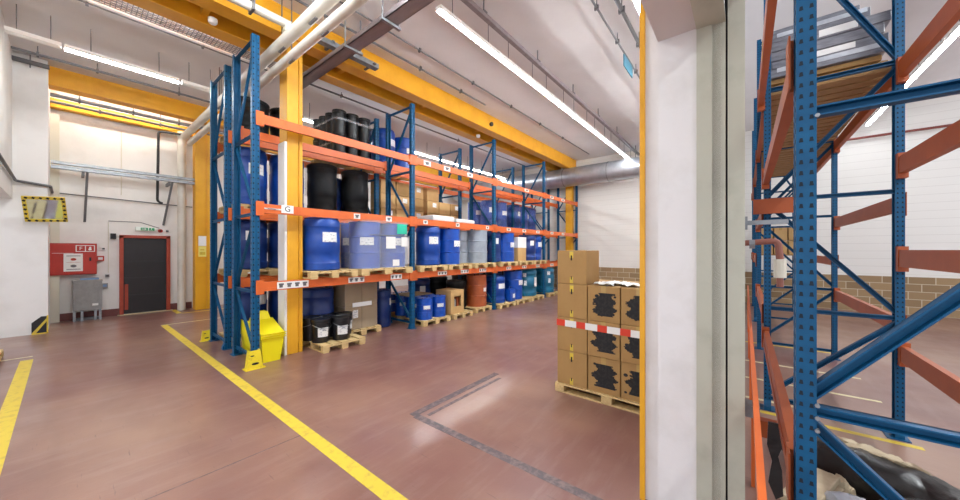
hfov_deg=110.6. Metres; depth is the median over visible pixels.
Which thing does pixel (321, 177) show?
drum
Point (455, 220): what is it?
sack
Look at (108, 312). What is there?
baseboard
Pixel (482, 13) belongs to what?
rail
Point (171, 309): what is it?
threshold
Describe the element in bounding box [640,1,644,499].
guard
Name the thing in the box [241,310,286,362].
bin
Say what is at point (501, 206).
drum
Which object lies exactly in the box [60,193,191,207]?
conduit
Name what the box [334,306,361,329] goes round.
carton
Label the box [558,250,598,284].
carton
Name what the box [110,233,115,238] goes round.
sensor
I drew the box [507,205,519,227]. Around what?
drum
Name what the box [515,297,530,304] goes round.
wooden pallet
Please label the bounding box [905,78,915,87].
strip light
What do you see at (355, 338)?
wooden pallet
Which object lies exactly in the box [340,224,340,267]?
carton
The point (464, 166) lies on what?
strip light
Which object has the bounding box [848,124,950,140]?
pipe
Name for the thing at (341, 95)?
conduit
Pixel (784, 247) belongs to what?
carton
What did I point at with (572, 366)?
carton
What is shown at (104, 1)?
cable tray
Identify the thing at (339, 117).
pail
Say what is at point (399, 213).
carton
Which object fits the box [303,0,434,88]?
cable tray
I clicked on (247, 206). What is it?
wooden pallet
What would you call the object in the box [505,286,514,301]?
jerrycan
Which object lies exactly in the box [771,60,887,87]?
pack
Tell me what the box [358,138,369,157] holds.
pail
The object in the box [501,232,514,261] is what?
drum
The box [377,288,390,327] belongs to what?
drum
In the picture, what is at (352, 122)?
pail
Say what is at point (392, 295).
drum
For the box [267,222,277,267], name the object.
drum
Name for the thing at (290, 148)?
steel column
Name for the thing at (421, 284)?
drum
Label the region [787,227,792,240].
carton
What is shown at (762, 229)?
carton
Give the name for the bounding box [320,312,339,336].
pail
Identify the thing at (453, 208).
carton
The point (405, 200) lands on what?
carton
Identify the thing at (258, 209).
rack
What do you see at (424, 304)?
drum
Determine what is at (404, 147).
drum
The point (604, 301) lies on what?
carton
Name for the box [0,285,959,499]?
floor
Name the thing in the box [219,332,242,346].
wooden pallet
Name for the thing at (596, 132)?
strip light
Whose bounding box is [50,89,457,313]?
wall
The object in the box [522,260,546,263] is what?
wooden pallet
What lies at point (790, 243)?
carton
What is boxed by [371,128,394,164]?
drum
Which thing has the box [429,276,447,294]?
drum
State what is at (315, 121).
pail
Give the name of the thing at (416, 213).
carton
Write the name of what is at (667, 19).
lintel
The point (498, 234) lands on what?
drum
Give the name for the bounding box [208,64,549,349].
rack
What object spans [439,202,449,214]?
carton
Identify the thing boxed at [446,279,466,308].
drum
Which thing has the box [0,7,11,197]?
wall
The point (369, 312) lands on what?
carton
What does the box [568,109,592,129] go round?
strip light
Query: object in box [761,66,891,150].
deck
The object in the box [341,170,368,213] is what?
drum
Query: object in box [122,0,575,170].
overhead beam
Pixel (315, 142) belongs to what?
pail
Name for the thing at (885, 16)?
pack
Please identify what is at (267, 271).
wooden pallet
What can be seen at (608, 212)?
wall
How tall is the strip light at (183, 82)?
0.480 m
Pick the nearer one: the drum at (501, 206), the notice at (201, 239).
the notice at (201, 239)
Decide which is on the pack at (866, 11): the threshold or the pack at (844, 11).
the pack at (844, 11)
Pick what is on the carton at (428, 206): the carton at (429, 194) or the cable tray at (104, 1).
the carton at (429, 194)
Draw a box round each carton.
[333,283,361,307]
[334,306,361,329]
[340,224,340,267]
[362,282,376,303]
[362,303,376,327]
[370,179,395,194]
[370,193,395,208]
[370,207,395,215]
[396,182,408,196]
[396,196,408,210]
[396,209,408,216]
[415,186,422,199]
[415,198,422,211]
[415,211,422,216]
[423,188,438,201]
[423,200,438,213]
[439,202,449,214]
[450,204,457,215]
[514,237,525,260]
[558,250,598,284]
[558,283,593,319]
[558,316,587,353]
[558,349,587,388]
[588,284,624,323]
[588,320,620,360]
[588,355,620,397]
[610,280,638,282]
[621,285,639,326]
[621,324,639,364]
[621,361,639,402]
[761,228,772,238]
[761,245,772,253]
[773,228,786,240]
[773,241,786,254]
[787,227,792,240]
[787,241,792,254]
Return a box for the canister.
[454,296,458,305]
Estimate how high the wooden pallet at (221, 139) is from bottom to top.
0.118 m
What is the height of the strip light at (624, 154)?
0.480 m
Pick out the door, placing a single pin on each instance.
(144, 260)
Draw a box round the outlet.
[776,278,783,286]
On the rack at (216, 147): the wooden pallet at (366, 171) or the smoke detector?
the wooden pallet at (366, 171)
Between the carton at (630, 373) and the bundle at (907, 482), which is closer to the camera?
the bundle at (907, 482)
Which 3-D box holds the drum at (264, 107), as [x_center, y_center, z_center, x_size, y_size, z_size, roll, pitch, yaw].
[-4.081,-2.326,5.913,0.572,0.612,0.572,0,0,39]
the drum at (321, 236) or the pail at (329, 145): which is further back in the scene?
the pail at (329, 145)
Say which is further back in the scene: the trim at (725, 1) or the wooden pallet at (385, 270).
the wooden pallet at (385, 270)
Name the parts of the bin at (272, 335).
panel, lid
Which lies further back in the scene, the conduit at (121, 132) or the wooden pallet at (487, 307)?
the wooden pallet at (487, 307)
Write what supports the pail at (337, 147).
on the wooden pallet at (314, 160)
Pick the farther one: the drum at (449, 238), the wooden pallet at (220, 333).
the drum at (449, 238)
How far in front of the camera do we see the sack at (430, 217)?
7.48 m
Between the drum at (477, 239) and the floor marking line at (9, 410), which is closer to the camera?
the floor marking line at (9, 410)
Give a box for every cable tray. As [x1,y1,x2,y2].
[12,55,49,69]
[93,0,275,67]
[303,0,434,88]
[317,37,378,70]
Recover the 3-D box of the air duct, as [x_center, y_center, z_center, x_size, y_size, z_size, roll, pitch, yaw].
[3.049,-3.076,13.502,10.900,1.148,0.736,0,0,39]
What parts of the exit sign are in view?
green panel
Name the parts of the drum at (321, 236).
lid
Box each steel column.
[193,129,209,309]
[278,41,302,355]
[566,186,573,249]
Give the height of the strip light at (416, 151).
0.480 m
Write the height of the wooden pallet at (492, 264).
0.118 m
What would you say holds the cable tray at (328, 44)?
attached to the overhead beam at (392, 86)
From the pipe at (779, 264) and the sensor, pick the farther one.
the sensor
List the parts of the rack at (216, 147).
foot plate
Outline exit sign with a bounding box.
[135,227,156,230]
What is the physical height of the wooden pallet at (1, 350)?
0.118 m
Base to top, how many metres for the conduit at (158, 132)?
1.893 m
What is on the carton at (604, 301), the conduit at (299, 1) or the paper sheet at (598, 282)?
the paper sheet at (598, 282)
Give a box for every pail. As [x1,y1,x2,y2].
[303,315,320,340]
[310,316,331,342]
[313,119,319,139]
[313,139,318,145]
[319,116,325,131]
[319,139,325,147]
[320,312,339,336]
[325,112,332,133]
[325,141,332,149]
[331,314,351,339]
[332,109,346,132]
[332,131,345,152]
[334,311,352,333]
[346,113,358,135]
[346,135,358,155]
[358,117,369,138]
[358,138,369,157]
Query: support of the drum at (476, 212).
on the wooden pallet
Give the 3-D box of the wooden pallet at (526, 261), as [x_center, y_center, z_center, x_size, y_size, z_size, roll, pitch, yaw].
[1.002,0.391,10.414,1.080,0.118,0.800,0,0,39]
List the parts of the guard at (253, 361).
plate, plate, plate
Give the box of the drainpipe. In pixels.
[177,131,185,310]
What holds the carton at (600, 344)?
on the carton at (604, 374)
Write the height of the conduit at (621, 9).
0.243 m
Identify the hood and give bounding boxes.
[249,310,269,322]
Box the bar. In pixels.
[745,216,788,229]
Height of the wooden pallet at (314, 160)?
0.118 m
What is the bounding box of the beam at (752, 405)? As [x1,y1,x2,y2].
[745,285,766,499]
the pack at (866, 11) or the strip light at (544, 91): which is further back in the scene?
the strip light at (544, 91)
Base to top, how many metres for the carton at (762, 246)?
0.302 m
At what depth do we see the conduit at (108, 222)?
8.00 m
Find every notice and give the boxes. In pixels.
[198,236,205,245]
[198,246,205,256]
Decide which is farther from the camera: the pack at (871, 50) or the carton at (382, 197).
the carton at (382, 197)
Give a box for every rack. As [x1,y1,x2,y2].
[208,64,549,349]
[230,33,577,355]
[751,0,959,499]
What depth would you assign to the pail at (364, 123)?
7.37 m
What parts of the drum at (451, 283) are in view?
lid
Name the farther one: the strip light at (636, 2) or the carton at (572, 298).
the strip light at (636, 2)
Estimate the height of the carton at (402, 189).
0.327 m
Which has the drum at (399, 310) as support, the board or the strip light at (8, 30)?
the board
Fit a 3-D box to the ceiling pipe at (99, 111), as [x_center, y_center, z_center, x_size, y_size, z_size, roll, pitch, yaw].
[-8.004,-3.373,8.325,0.090,0.555,3.390,0,0,39]
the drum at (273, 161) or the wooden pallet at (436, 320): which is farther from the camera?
the wooden pallet at (436, 320)
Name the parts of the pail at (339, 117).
lid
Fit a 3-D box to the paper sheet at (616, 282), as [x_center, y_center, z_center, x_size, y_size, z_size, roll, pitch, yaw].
[1.482,0.358,3.616,0.264,0.028,0.220,0,0,-34]
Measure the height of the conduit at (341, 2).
0.079 m
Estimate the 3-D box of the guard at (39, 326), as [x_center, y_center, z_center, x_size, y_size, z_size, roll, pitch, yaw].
[-8.393,1.430,6.336,0.036,0.340,0.195,0,0,39]
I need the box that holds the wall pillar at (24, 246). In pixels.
[0,52,49,337]
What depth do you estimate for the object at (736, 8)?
1.74 m
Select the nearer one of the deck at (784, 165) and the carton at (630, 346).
the carton at (630, 346)
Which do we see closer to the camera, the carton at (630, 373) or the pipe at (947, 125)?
the carton at (630, 373)
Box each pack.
[771,9,891,52]
[771,22,884,62]
[771,32,888,70]
[771,43,884,80]
[771,55,881,86]
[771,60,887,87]
[772,7,870,43]
[773,5,859,35]
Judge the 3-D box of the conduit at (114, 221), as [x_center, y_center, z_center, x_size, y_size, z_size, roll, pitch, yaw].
[-8.670,-0.635,8.348,0.016,0.145,0.893,0,0,39]
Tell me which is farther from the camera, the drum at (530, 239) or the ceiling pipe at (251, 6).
the drum at (530, 239)
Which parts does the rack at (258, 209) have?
aisle plate, label plate, label plate, label plate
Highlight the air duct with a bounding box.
[452,145,639,200]
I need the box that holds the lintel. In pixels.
[640,0,695,41]
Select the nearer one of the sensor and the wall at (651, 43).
the wall at (651, 43)
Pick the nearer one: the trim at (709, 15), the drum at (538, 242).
the trim at (709, 15)
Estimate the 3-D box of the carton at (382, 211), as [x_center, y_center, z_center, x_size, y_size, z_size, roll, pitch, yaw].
[-2.324,-0.825,7.965,0.422,0.327,0.422,0,0,39]
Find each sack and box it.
[417,215,453,221]
[454,219,474,223]
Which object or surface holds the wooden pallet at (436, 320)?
on the floor at (112, 407)
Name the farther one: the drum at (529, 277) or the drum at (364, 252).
the drum at (529, 277)
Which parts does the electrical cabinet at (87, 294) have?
leg, lid, leg, leg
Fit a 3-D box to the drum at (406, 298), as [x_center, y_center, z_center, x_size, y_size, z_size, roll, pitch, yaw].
[-1.487,1.249,7.411,0.358,0.466,0.357,0,0,44]
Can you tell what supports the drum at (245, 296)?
on the wooden pallet
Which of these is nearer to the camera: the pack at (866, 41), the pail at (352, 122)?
the pack at (866, 41)
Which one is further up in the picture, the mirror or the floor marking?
the mirror
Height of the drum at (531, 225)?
0.905 m
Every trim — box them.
[50,113,59,322]
[690,0,725,499]
[724,0,727,499]
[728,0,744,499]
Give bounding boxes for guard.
[31,315,47,334]
[199,330,209,341]
[242,348,265,371]
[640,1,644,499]
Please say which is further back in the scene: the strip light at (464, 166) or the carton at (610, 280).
the strip light at (464, 166)
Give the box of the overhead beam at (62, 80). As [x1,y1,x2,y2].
[48,66,473,182]
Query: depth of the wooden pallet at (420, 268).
7.11 m
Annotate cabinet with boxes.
[50,243,96,275]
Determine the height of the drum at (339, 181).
0.948 m
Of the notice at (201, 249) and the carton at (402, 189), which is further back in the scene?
the notice at (201, 249)
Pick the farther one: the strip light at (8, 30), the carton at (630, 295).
the strip light at (8, 30)
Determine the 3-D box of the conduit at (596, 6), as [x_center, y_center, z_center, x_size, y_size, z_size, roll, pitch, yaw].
[3.371,-3.559,6.907,0.062,0.181,8.000,0,0,39]
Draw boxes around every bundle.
[781,436,959,499]
[824,491,864,499]
[831,473,855,495]
[837,436,931,475]
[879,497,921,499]
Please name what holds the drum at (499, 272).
on the wooden pallet at (506, 303)
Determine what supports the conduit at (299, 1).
attached to the ceiling
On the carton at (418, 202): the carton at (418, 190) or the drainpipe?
the carton at (418, 190)
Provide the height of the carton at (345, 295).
0.427 m
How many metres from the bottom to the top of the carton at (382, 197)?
0.327 m
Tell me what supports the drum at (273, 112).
on the wooden pallet at (221, 139)
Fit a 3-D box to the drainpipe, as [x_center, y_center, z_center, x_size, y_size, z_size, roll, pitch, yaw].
[-7.968,-0.775,8.867,0.167,4.750,0.170,0,0,39]
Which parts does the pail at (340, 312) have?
lid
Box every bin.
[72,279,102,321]
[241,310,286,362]
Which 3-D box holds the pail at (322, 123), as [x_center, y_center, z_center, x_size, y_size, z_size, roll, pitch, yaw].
[-3.428,-2.704,7.390,0.298,0.452,0.292,0,0,-20]
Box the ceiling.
[0,0,959,176]
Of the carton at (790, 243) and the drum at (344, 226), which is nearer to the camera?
the drum at (344, 226)
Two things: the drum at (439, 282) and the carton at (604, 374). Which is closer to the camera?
the carton at (604, 374)
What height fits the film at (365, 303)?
0.867 m
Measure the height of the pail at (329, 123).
0.452 m
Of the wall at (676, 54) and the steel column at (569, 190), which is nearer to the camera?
the wall at (676, 54)
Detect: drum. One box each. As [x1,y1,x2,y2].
[241,96,269,133]
[241,146,266,204]
[241,219,267,269]
[241,287,266,336]
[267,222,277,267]
[268,290,277,322]
[269,107,279,136]
[269,155,303,206]
[303,217,339,270]
[303,286,333,315]
[306,163,337,210]
[337,178,341,210]
[340,222,348,267]
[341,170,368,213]
[348,221,380,268]
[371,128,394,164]
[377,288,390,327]
[380,223,404,266]
[391,292,395,311]
[395,137,408,167]
[395,295,404,315]
[405,295,420,317]
[408,277,429,292]
[416,226,439,264]
[416,296,432,319]
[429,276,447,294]
[430,294,445,316]
[440,228,459,263]
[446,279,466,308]
[451,274,465,279]
[460,231,467,262]
[466,273,486,306]
[467,229,486,262]
[468,202,480,223]
[480,200,496,224]
[486,271,501,274]
[486,275,504,302]
[487,231,500,261]
[497,202,506,226]
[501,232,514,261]
[503,270,522,298]
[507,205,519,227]
[518,235,535,259]
[519,269,536,295]
[520,207,528,228]
[528,208,535,229]
[534,267,553,292]
[535,235,541,259]
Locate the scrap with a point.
(775, 480)
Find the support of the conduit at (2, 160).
attached to the wall pillar at (24, 246)
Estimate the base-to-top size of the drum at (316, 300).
0.948 m
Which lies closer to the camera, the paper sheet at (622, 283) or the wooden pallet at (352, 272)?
the paper sheet at (622, 283)
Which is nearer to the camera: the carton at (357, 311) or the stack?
the stack
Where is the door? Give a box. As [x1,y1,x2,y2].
[119,235,169,314]
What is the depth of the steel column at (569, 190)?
13.42 m
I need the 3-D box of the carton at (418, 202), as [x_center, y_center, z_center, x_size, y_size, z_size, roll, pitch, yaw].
[-1.775,-1.155,8.653,0.420,0.327,0.422,0,0,39]
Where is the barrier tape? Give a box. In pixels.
[557,318,639,338]
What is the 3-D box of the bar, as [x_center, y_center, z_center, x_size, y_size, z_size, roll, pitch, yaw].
[1.729,-0.170,2.075,0.290,0.080,0.060,0,0,39]
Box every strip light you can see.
[4,4,61,48]
[65,29,178,83]
[181,69,217,92]
[303,103,312,122]
[415,150,433,157]
[433,156,462,166]
[436,0,500,58]
[463,156,486,173]
[487,172,505,178]
[498,42,541,89]
[538,76,570,112]
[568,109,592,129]
[590,118,608,142]
[607,140,622,153]
[621,151,630,158]
[633,0,639,15]
[865,107,886,125]
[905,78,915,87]
[909,38,954,79]
[945,19,959,41]
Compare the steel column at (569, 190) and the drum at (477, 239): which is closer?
the drum at (477, 239)
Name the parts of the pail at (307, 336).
lid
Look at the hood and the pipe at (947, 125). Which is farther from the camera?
the pipe at (947, 125)
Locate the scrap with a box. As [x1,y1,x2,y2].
[767,421,782,498]
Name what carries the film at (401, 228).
on the wooden pallet at (385, 270)
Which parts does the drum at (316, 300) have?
lid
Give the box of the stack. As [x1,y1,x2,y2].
[780,468,844,499]
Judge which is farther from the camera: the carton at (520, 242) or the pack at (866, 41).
the carton at (520, 242)
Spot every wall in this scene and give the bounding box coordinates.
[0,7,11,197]
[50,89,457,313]
[462,94,959,317]
[645,12,657,499]
[658,29,721,499]
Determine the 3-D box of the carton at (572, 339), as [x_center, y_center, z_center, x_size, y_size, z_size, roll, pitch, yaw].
[1.139,0.937,3.828,0.342,0.374,0.410,0,0,39]
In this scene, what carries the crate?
on the wooden pallet at (470, 312)
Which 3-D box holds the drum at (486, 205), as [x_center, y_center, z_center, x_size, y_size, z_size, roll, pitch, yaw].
[0.294,-1.220,11.287,0.560,0.905,0.557,0,0,39]
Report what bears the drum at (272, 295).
on the wooden pallet
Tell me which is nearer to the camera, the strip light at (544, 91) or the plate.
the plate
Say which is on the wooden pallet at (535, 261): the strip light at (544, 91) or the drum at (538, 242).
the drum at (538, 242)
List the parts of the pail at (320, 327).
lid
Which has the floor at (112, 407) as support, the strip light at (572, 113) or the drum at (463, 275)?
the drum at (463, 275)
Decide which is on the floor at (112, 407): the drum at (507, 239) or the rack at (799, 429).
the rack at (799, 429)
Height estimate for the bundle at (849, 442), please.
0.060 m
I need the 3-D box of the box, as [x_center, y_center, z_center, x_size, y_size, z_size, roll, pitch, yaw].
[-8.973,0.850,7.941,0.066,0.110,0.100,0,0,39]
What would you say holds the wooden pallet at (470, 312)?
on the floor at (112, 407)
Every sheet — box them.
[80,277,98,279]
[594,281,614,285]
[602,280,631,284]
[620,282,639,285]
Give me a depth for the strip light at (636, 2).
4.38 m
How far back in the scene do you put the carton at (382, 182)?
7.77 m
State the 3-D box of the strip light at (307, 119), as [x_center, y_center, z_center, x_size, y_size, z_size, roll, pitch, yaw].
[-3.953,-3.410,8.588,0.100,0.480,1.480,0,0,39]
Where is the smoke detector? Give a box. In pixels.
[208,16,217,25]
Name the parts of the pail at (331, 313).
lid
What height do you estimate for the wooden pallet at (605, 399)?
0.100 m
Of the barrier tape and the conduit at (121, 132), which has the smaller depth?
the barrier tape
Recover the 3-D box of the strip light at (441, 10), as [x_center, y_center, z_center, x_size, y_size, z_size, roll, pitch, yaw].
[-0.127,-3.410,4.966,0.100,0.480,1.380,0,0,39]
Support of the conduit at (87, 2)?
attached to the ceiling
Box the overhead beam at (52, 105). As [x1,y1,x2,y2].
[50,97,451,189]
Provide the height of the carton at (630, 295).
0.374 m
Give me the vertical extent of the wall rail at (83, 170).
1.268 m
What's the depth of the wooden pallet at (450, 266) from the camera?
7.75 m
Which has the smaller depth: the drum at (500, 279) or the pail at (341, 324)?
the pail at (341, 324)
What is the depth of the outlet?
2.14 m
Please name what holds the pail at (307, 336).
on the wooden pallet at (355, 338)
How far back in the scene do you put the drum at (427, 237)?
7.17 m
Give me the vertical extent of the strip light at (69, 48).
0.480 m
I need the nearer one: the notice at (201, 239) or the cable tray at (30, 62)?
the cable tray at (30, 62)
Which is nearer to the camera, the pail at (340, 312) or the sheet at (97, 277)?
the pail at (340, 312)
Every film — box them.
[353,301,371,306]
[369,224,407,265]
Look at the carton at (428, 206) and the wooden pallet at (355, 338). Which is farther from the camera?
the carton at (428, 206)
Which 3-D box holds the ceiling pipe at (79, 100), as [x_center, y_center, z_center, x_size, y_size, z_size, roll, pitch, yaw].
[-7.769,-3.397,8.138,0.110,0.505,3.390,0,0,39]
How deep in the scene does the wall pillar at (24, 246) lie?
6.23 m
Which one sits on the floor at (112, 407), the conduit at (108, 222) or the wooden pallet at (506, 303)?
the wooden pallet at (506, 303)
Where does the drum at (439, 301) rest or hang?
on the wooden pallet at (436, 320)
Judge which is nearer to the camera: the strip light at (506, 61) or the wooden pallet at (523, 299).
the strip light at (506, 61)
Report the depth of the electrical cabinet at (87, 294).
7.53 m
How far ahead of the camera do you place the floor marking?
2.88 m
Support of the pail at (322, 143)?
on the wooden pallet at (314, 160)
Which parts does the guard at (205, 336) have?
plate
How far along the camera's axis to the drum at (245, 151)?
5.64 m
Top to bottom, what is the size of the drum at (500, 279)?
0.759 m
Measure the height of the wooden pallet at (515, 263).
0.118 m
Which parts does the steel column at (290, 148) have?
panel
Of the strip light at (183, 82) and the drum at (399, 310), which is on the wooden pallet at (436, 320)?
the drum at (399, 310)
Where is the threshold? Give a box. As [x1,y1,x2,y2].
[117,309,172,315]
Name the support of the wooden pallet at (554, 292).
on the floor at (112, 407)
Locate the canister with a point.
(457, 298)
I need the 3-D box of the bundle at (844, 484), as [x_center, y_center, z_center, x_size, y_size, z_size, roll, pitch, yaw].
[2.217,1.518,2.133,0.300,0.164,0.157,0,0,6]
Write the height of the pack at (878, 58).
0.049 m
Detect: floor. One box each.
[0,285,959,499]
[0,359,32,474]
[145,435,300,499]
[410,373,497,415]
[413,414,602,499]
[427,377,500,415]
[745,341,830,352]
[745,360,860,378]
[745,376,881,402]
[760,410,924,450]
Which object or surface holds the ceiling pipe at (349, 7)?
hanging from the ceiling
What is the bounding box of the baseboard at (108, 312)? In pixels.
[60,302,191,320]
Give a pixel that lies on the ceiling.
(571, 39)
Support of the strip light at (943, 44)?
hanging from the ceiling
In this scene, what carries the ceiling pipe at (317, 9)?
attached to the ceiling
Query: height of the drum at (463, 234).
0.845 m
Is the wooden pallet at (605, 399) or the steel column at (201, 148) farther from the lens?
the steel column at (201, 148)
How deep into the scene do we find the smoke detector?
4.64 m
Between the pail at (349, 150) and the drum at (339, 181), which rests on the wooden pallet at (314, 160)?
the pail at (349, 150)
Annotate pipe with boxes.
[50,92,223,134]
[50,100,220,137]
[180,0,339,138]
[187,0,368,145]
[227,0,291,32]
[745,238,786,286]
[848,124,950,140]
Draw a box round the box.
[102,283,107,287]
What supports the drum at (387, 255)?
on the wooden pallet at (385, 270)
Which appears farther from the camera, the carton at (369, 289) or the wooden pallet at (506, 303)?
the wooden pallet at (506, 303)
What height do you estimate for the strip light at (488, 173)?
0.480 m
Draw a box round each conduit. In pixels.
[0,153,53,192]
[11,46,223,106]
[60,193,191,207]
[78,0,269,70]
[108,222,108,272]
[114,221,157,227]
[121,132,121,194]
[156,131,181,203]
[290,0,485,105]
[310,84,524,165]
[339,1,588,153]
[591,0,639,78]
[614,0,639,48]
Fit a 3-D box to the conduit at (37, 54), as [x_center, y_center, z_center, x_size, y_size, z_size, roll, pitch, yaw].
[-6.915,-3.557,7.205,0.074,0.187,3.780,0,0,39]
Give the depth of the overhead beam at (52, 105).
8.06 m
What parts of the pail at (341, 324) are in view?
lid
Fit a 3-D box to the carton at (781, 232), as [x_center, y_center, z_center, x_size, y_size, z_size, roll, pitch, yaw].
[6.830,-0.361,7.566,0.220,0.302,0.452,0,0,39]
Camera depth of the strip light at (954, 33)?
4.85 m
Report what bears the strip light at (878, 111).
hanging from the ceiling
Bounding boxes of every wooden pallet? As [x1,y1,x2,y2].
[0,349,3,359]
[219,135,277,151]
[219,203,249,213]
[219,267,277,276]
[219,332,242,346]
[303,268,357,278]
[303,333,365,353]
[311,159,360,169]
[343,266,412,275]
[351,324,380,334]
[359,169,405,179]
[397,264,447,271]
[397,315,450,326]
[437,263,471,269]
[446,309,472,319]
[463,262,495,267]
[465,305,491,312]
[486,300,515,308]
[488,261,517,266]
[497,260,533,264]
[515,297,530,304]
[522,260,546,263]
[522,294,543,300]
[537,291,557,296]
[555,380,639,414]
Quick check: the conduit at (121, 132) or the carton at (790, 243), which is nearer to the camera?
the carton at (790, 243)
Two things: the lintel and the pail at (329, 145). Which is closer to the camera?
the lintel
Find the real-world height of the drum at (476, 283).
0.845 m
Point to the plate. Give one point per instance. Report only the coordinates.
(626, 63)
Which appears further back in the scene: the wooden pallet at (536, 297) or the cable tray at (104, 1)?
the wooden pallet at (536, 297)
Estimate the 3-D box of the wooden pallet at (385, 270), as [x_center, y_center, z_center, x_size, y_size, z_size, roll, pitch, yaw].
[-2.114,0.391,6.516,1.080,0.118,1.136,0,0,39]
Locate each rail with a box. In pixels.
[51,160,194,225]
[461,0,639,155]
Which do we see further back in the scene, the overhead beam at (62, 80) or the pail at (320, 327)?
the overhead beam at (62, 80)
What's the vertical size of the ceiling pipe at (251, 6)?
0.650 m
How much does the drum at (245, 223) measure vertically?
0.862 m
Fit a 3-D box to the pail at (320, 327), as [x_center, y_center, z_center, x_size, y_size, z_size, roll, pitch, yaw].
[-2.584,1.296,5.395,0.318,0.373,0.324,0,0,24]
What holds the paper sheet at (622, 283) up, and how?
on the carton at (630, 295)
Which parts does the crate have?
panel, lid, panel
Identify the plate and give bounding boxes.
[623,54,632,77]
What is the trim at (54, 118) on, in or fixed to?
attached to the wall at (87, 140)
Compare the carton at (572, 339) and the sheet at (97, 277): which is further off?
the sheet at (97, 277)
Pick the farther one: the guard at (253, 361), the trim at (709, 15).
the guard at (253, 361)
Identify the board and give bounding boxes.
[393,291,431,296]
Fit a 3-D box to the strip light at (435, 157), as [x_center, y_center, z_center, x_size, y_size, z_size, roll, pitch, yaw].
[-1.143,-3.410,12.103,0.100,0.480,1.480,0,0,39]
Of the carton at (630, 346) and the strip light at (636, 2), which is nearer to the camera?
the carton at (630, 346)
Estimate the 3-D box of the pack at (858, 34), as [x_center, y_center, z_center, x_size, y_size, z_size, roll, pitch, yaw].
[4.004,-1.969,4.092,0.776,0.094,2.360,0,0,39]
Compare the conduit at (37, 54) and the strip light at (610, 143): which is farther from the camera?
the strip light at (610, 143)
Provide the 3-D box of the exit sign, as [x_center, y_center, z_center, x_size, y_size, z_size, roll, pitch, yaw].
[-8.523,-0.532,8.478,0.078,0.095,0.380,0,0,39]
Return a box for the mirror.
[21,196,67,221]
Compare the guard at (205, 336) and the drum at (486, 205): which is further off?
the drum at (486, 205)
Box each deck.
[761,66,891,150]
[761,143,830,176]
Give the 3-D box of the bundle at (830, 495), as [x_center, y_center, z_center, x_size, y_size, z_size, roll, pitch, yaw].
[2.070,1.489,1.728,0.276,0.221,0.528,0,0,7]
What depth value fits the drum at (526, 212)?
12.70 m
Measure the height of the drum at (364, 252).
0.862 m
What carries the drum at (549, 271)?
on the wooden pallet at (554, 292)
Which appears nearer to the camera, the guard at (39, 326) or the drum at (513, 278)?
the guard at (39, 326)
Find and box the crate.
[436,288,463,313]
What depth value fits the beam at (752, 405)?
1.79 m

